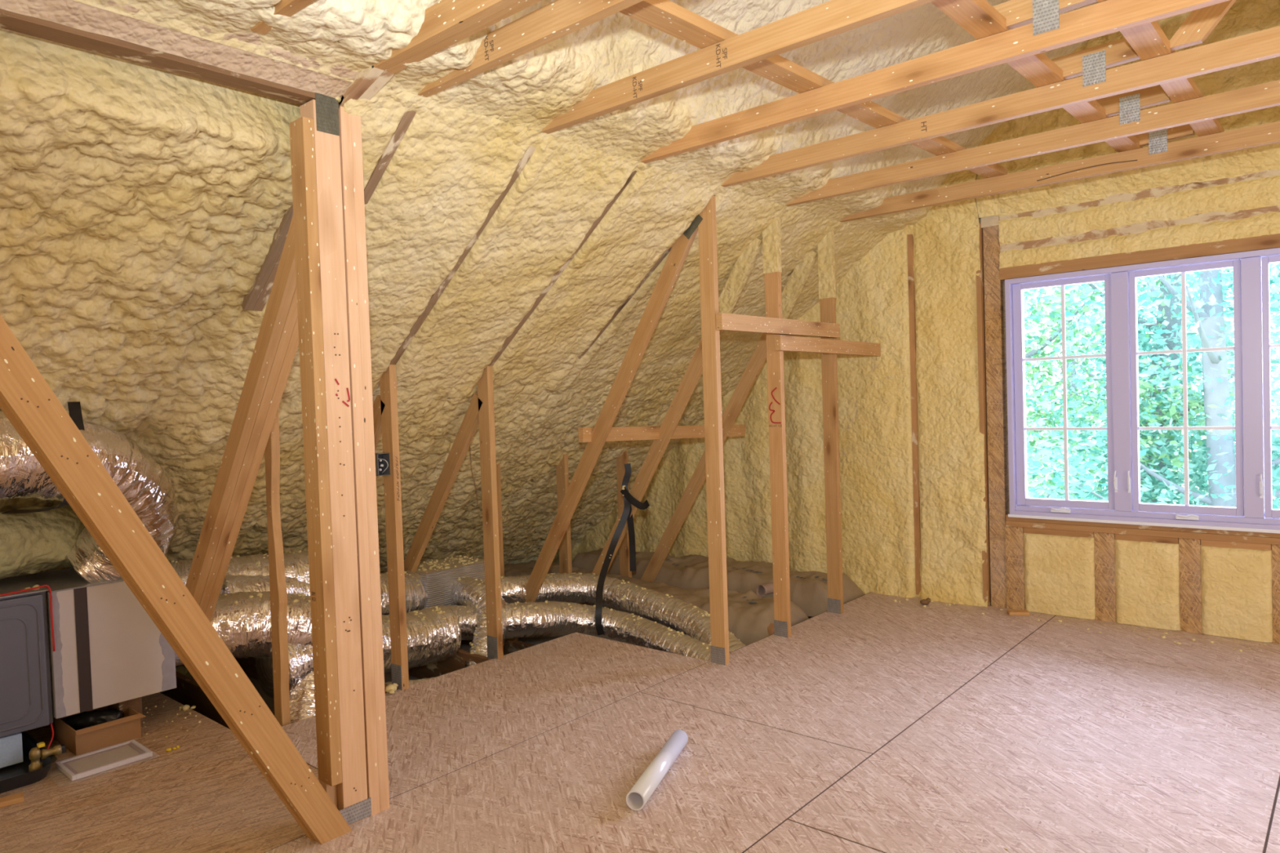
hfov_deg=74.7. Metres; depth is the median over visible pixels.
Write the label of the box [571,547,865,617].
insulation batt
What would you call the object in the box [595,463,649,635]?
strap
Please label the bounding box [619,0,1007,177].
brace
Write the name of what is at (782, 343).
board
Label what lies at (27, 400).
brace
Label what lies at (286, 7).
roof truss
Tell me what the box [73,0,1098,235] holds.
ceiling
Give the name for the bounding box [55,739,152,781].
filter
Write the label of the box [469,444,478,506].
loose wire
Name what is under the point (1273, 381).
tree
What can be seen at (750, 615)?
insulation batt
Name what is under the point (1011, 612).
wood offcut
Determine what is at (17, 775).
pan
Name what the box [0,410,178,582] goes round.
flexible duct
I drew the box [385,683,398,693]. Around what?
chunk
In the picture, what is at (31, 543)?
duct
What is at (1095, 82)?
roof truss
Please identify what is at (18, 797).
wood offcut
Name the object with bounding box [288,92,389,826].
post
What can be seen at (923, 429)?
wall
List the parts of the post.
nail plate, nail plate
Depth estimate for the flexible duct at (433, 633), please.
4.62 m
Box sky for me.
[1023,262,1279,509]
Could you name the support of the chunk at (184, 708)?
on the floor
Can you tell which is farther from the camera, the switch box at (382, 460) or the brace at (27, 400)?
the switch box at (382, 460)
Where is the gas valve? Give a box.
[28,742,65,772]
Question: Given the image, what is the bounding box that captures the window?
[1004,247,1279,533]
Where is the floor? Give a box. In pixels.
[0,591,1279,852]
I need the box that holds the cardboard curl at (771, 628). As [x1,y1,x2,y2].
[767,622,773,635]
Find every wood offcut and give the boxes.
[0,791,24,807]
[1006,609,1029,615]
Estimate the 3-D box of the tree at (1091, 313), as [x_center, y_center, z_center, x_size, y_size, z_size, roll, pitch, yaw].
[10.786,-1.786,18.881,9.948,11.413,9.993,-2,2,1]
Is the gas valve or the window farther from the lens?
the window
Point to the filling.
(82, 720)
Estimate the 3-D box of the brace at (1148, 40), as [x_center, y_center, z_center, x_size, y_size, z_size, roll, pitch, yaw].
[1.680,-1.345,2.825,0.091,0.038,3.380,0,2,41]
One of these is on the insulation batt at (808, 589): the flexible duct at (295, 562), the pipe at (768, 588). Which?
the pipe at (768, 588)
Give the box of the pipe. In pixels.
[626,729,688,810]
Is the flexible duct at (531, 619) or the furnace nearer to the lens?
the furnace
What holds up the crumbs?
on the floor
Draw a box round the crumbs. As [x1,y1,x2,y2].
[142,596,1266,849]
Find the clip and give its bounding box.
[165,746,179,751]
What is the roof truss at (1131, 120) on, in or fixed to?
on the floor
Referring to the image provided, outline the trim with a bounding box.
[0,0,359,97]
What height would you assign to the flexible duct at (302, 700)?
0.538 m
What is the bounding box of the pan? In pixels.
[0,731,57,793]
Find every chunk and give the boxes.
[24,584,39,590]
[178,704,195,711]
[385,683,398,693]
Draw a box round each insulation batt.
[503,560,808,645]
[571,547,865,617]
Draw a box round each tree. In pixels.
[1023,266,1279,509]
[1023,268,1279,500]
[1023,275,1277,499]
[1023,281,1202,498]
[1028,273,1279,506]
[1053,268,1279,506]
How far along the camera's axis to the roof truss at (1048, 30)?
3.19 m
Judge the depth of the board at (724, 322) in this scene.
4.72 m
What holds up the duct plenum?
attached to the furnace
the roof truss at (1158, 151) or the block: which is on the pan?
the block
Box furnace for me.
[0,576,55,749]
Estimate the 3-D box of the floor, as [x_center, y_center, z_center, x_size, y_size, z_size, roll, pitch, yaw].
[-0.296,1.465,2.391,8.800,0.260,8.300,-1,2,41]
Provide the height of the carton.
0.105 m
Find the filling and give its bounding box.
[64,710,124,730]
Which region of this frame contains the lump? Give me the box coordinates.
[920,597,930,604]
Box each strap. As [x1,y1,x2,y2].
[1,401,84,514]
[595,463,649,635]
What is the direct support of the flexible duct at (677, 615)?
on the floor
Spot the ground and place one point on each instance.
(1060, 460)
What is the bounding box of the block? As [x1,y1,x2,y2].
[0,732,22,768]
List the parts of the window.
glass pane, crank arm, sash, lock plate, lock plate, glass pane, sash, crank arm, lock plate, sash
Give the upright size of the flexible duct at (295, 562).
0.363 m
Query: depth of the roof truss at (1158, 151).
5.34 m
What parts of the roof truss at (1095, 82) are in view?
nail plate, nail plate, nail plate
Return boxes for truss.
[185,0,541,622]
[250,0,314,34]
[264,0,643,726]
[373,0,936,690]
[404,0,1228,660]
[496,0,1279,665]
[555,80,1279,637]
[616,99,1279,613]
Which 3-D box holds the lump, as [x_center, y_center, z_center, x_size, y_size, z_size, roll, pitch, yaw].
[1.882,1.154,5.535,0.067,0.050,0.061,-1,2,41]
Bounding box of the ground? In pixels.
[1027,444,1279,506]
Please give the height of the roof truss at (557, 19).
3.758 m
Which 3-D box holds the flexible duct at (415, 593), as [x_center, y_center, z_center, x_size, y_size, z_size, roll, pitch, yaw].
[-1.715,0.965,4.699,0.381,0.502,1.308,-1,2,34]
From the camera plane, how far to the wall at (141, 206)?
3.61 m
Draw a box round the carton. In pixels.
[54,706,146,755]
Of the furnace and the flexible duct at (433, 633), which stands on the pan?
the furnace
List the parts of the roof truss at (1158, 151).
nail plate, nail plate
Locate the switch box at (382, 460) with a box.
[374,453,390,475]
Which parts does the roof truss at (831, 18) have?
nail plate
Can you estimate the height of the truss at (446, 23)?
2.186 m
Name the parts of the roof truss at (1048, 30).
nail plate, nail plate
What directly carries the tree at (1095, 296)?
on the ground
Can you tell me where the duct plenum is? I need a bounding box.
[17,568,176,727]
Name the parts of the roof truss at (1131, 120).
nail plate, nail plate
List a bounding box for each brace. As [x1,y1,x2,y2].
[0,314,352,844]
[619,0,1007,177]
[931,0,1142,152]
[1097,0,1224,136]
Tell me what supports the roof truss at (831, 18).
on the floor
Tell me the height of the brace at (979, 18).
0.038 m
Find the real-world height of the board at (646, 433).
0.086 m
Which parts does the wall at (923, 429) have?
header post, header plate, header plate, header plate, sill plate, sill plate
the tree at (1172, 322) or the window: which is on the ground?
the tree at (1172, 322)
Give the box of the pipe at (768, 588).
[755,582,773,596]
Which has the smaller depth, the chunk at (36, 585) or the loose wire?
the chunk at (36, 585)
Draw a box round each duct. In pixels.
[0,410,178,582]
[0,500,84,579]
[168,550,309,594]
[174,591,312,667]
[221,569,427,615]
[255,604,461,699]
[288,671,315,723]
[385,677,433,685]
[446,600,711,661]
[450,576,506,667]
[478,572,745,653]
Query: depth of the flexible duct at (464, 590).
5.03 m
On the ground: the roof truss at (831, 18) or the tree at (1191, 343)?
the tree at (1191, 343)
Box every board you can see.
[577,424,745,442]
[715,312,839,337]
[774,335,880,355]
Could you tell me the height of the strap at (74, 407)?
0.426 m
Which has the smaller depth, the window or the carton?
the carton
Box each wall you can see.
[0,27,885,576]
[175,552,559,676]
[571,0,1279,644]

